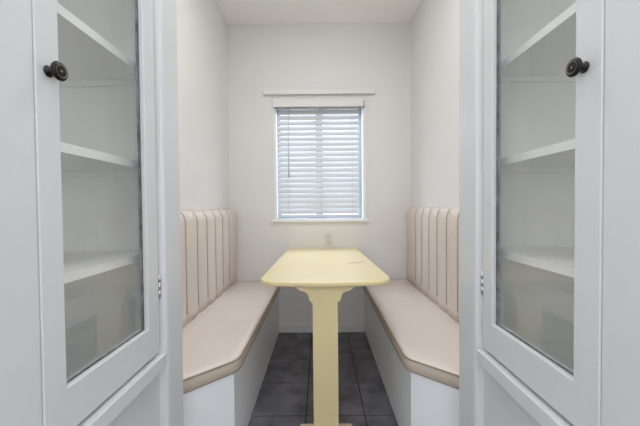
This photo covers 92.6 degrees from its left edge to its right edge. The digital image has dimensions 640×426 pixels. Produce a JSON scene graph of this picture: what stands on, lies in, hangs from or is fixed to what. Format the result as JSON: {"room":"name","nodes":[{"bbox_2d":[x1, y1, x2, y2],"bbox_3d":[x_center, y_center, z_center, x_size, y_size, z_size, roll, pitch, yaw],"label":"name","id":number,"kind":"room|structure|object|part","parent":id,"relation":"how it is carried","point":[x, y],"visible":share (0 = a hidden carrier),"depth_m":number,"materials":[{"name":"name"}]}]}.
{"room":"dining room","nodes":[
{"label":"dining room","id":0,"kind":"room"},
{"bbox_2d":[176,0,229,209],"bbox_3d":[-0.850,-0.276,1.870,0.100,2.713,1.655,0,1,0],"label":"wall","id":1,"kind":"structure","parent":0,"point":[202,43],"depth_m":2.10,"materials":[{"name":"paint"}]},
{"bbox_2d":[215,0,420,23],"bbox_3d":[-0.015,-1.649,-0.207,3.800,0.100,6.050,0,1,0],"label":"ceiling","id":2,"kind":"structure","parent":0,"point":[233,11],"depth_m":2.50,"materials":[{"name":"paint"}]},
{"bbox_2d":[227,22,410,322],"bbox_3d":[0.002,-0.301,2.765,1.798,2.713,0.140,0,1,0],"label":"wall","id":3,"kind":"structure","parent":0,"point":[377,56],"depth_m":2.69,"materials":[{"name":"paint"}]},
{"bbox_2d":[263,88,374,95],"bbox_3d":[-0.009,-1.057,2.665,0.978,0.058,0.030,0,1,0],"label":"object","id":4,"kind":"object","parent":3,"relation":"attached to","point":[276,91],"visible":1,"depth_m":2.65,"materials":[{"name":"paint"}]},
{"bbox_2d":[271,100,368,222],"bbox_3d":[-0.005,-0.454,2.743,0.851,1.064,0.158,0,1,0],"label":"window","id":5,"kind":"structure","parent":3,"relation":"in","point":[362,111],"depth_m":2.70,"materials":[{"name":"paint"}]},
{"bbox_2d":[272,97,363,216],"bbox_3d":[-0.010,-0.482,2.700,0.795,1.034,0.110,0,1,0],"label":"blind","id":6,"kind":"object","parent":5,"relation":"attached to","point":[335,198],"visible":1,"depth_m":2.73,"materials":[{"name":"plastic"}]},
{"bbox_3d":[-0.009,0.025,2.740,0.723,0.020,0.047,0,1,0],"label":"rail","id":7,"kind":"part","parent":6,"relation":"part of","materials":[{"name":"plastic"}]},
{"bbox_3d":[0.003,-0.447,2.730,0.577,0.954,0.031,0,1,0],"label":"ladder cord","id":8,"kind":"part","parent":6,"relation":"part of","materials":[{"name":"plastic"}]},
{"bbox_3d":[-0.001,0.068,2.698,0.851,0.022,0.048,0,1,0],"label":"sill","id":9,"kind":"part","parent":5,"relation":"part of","materials":[{"name":"paint"}]},
{"bbox_2d":[279,322,364,332],"bbox_3d":[0.013,1.016,2.714,1.598,0.082,0.013,0,1,0],"label":"baseboard","id":10,"kind":"structure","parent":3,"relation":"attached to","point":[283,327],"depth_m":2.71,"materials":[{"name":"paint"}]},
{"bbox_2d":[325,233,332,245],"bbox_3d":[0.077,0.234,2.700,0.070,0.114,0.009,0,1,0],"label":"wall outlet","id":11,"kind":"object","parent":3,"relation":"attached to","point":[328,236],"visible":1,"depth_m":2.70,"materials":[{"name":"plastic"}]},
{"bbox_2d":[248,332,397,425],"bbox_3d":[0.009,1.145,-0.228,3.800,0.060,5.900,0,1,0],"label":"floor","id":12,"kind":"structure","parent":0,"point":[285,396],"depth_m":1.90,"materials":[{"name":"tile"}]},
{"bbox_2d":[0,0,183,425],"bbox_3d":[-0.689,-0.255,0.730,0.441,2.713,0.625,0,1,0],"label":"display cabinet","id":13,"kind":"object","parent":12,"relation":"on","point":[91,298],"visible":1,"depth_m":0.86,"materials":[{"name":"paint"}]},
{"bbox_3d":[-0.482,-0.258,0.557,0.025,0.034,0.034,0,1,0],"label":"knob","id":14,"kind":"part","parent":13,"relation":"part of","materials":[{"name":"brown metal"}]},
{"bbox_3d":[-0.501,-0.357,0.723,0.014,1.566,0.386,0,1,0],"label":"door","id":15,"kind":"part","parent":13,"relation":"part of","materials":[{"name":"paint"}]},
{"bbox_2d":[57,14,135,79],"bbox_3d":[-0.730,-0.438,0.765,0.337,0.020,0.480,0,1,0],"label":"shelf","id":16,"kind":"object","parent":13,"relation":"attached to","point":[85,55],"depth_m":0.84,"materials":[{"name":"paint"}]},
{"bbox_2d":[61,152,137,170],"bbox_3d":[-0.727,-0.143,0.771,0.337,0.020,0.480,0,1,0],"label":"shelf","id":17,"kind":"object","parent":13,"relation":"attached to","point":[70,161],"depth_m":0.84,"materials":[{"name":"paint"}]},
{"bbox_2d":[63,251,138,272],"bbox_3d":[-0.725,0.141,0.776,0.337,0.020,0.480,0,1,0],"label":"shelf","id":18,"kind":"object","parent":13,"relation":"attached to","point":[74,261],"depth_m":0.85,"materials":[{"name":"paint"}]},
{"bbox_3d":[-0.513,-0.377,0.727,0.002,1.511,0.332,0,1,0],"label":"door","id":19,"kind":"part","parent":13,"relation":"part of","materials":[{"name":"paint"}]},
{"bbox_3d":[-0.497,0.783,0.733,0.006,0.610,0.492,0,1,0],"label":"door","id":20,"kind":"part","parent":13,"relation":"part of","materials":[{"name":"paint"}]},
{"bbox_2d":[180,209,280,425],"bbox_3d":[-0.569,0.528,1.885,0.447,1.101,1.652,0,1,0],"label":"bench","id":21,"kind":"object","parent":12,"relation":"on","point":[230,326],"visible":0.58,"depth_m":1.71,"materials":[{"name":"leather"}]},
{"bbox_3d":[-0.759,0.303,1.884,0.068,0.649,1.637,0,1,0],"label":"backrest","id":22,"kind":"part","parent":21,"relation":"part of","materials":[{"name":"beige leather"}]},
{"bbox_2d":[182,281,280,392],"bbox_3d":[-0.562,0.642,1.887,0.436,0.073,1.639,0,1,0],"label":"seat cushion","id":23,"kind":"object","parent":21,"relation":"on","point":[218,339],"depth_m":1.58,"materials":[{"name":"beige leather"}]},
{"bbox_3d":[-0.368,0.874,2.017,0.003,0.396,1.393,0,1,0],"label":"panel","id":24,"kind":"part","parent":21,"relation":"part of","materials":[{"name":"paint"}]},
{"bbox_2d":[261,248,389,425],"bbox_3d":[0.031,0.694,2.089,0.661,0.750,1.246,0,1,0],"label":"pedestal table","id":25,"kind":"object","parent":12,"relation":"on","point":[324,274],"visible":1,"depth_m":1.50,"materials":[{"name":"yellow paint"}]},
{"bbox_2d":[363,207,458,425],"bbox_3d":[0.585,0.517,1.893,0.437,1.101,1.629,0,1,0],"label":"bench","id":26,"kind":"object","parent":12,"relation":"on","point":[412,324],"visible":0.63,"depth_m":1.73,"materials":[{"name":"leather"}]},
{"bbox_3d":[0.397,0.867,2.010,0.003,0.396,1.384,0,1,0],"label":"panel","id":27,"kind":"part","parent":26,"relation":"part of","materials":[{"name":"paint"}]},
{"bbox_2d":[363,280,458,387],"bbox_3d":[0.581,0.632,1.895,0.426,0.073,1.616,0,1,0],"label":"seat cushion","id":28,"kind":"object","parent":26,"relation":"on","point":[424,335],"depth_m":1.60,"materials":[{"name":"beige leather"}]},
{"bbox_3d":[0.775,0.290,1.891,0.052,0.649,1.614,0,1,0],"label":"backrest","id":29,"kind":"part","parent":26,"relation":"part of","materials":[{"name":"beige leather"}]},
{"bbox_2d":[459,0,639,425],"bbox_3d":[0.690,-0.267,0.737,0.441,2.713,0.648,0,1,0],"label":"display cabinet","id":30,"kind":"object","parent":12,"relation":"on","point":[549,90],"visible":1,"depth_m":0.87,"materials":[{"name":"paint"}]},
{"bbox_3d":[0.515,0.775,0.730,0.006,0.610,0.492,0,1,0],"label":"door","id":31,"kind":"part","parent":30,"relation":"part of","materials":[{"name":"paint"}]},
{"bbox_3d":[0.512,-0.386,0.728,0.002,1.511,0.325,0,1,0],"label":"door","id":32,"kind":"part","parent":30,"relation":"part of","materials":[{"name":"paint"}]},
{"bbox_2d":[500,247,573,267],"bbox_3d":[0.732,0.129,0.771,0.337,0.020,0.480,0,1,0],"label":"shelf","id":33,"kind":"object","parent":30,"relation":"attached to","point":[539,257],"depth_m":0.86,"materials":[{"name":"paint"}]},
{"bbox_2d":[501,149,574,166],"bbox_3d":[0.730,-0.155,0.766,0.337,0.020,0.480,0,1,0],"label":"shelf","id":34,"kind":"object","parent":30,"relation":"attached to","point":[537,157],"depth_m":0.85,"materials":[{"name":"paint"}]},
{"bbox_2d":[501,13,575,75],"bbox_3d":[0.727,-0.450,0.760,0.337,0.020,0.480,0,1,0],"label":"shelf","id":35,"kind":"object","parent":30,"relation":"attached to","point":[549,52],"depth_m":0.85,"materials":[{"name":"paint"}]},
{"bbox_3d":[0.500,-0.366,0.729,0.014,1.566,0.392,0,1,0],"label":"door","id":36,"kind":"part","parent":30,"relation":"part of","materials":[{"name":"paint"}]},
{"bbox_3d":[0.481,-0.271,0.570,0.025,0.034,0.034,0,1,0],"label":"knob","id":37,"kind":"part","parent":30,"relation":"part of","materials":[{"name":"brown metal"}]},
{"bbox_2d":[411,0,458,207],"bbox_3d":[0.848,-0.291,1.876,0.100,2.713,1.632,0,1,0],"label":"wall","id":38,"kind":"structure","parent":0,"point":[435,23],"depth_m":2.12,"materials":[{"name":"paint"}]}
]}

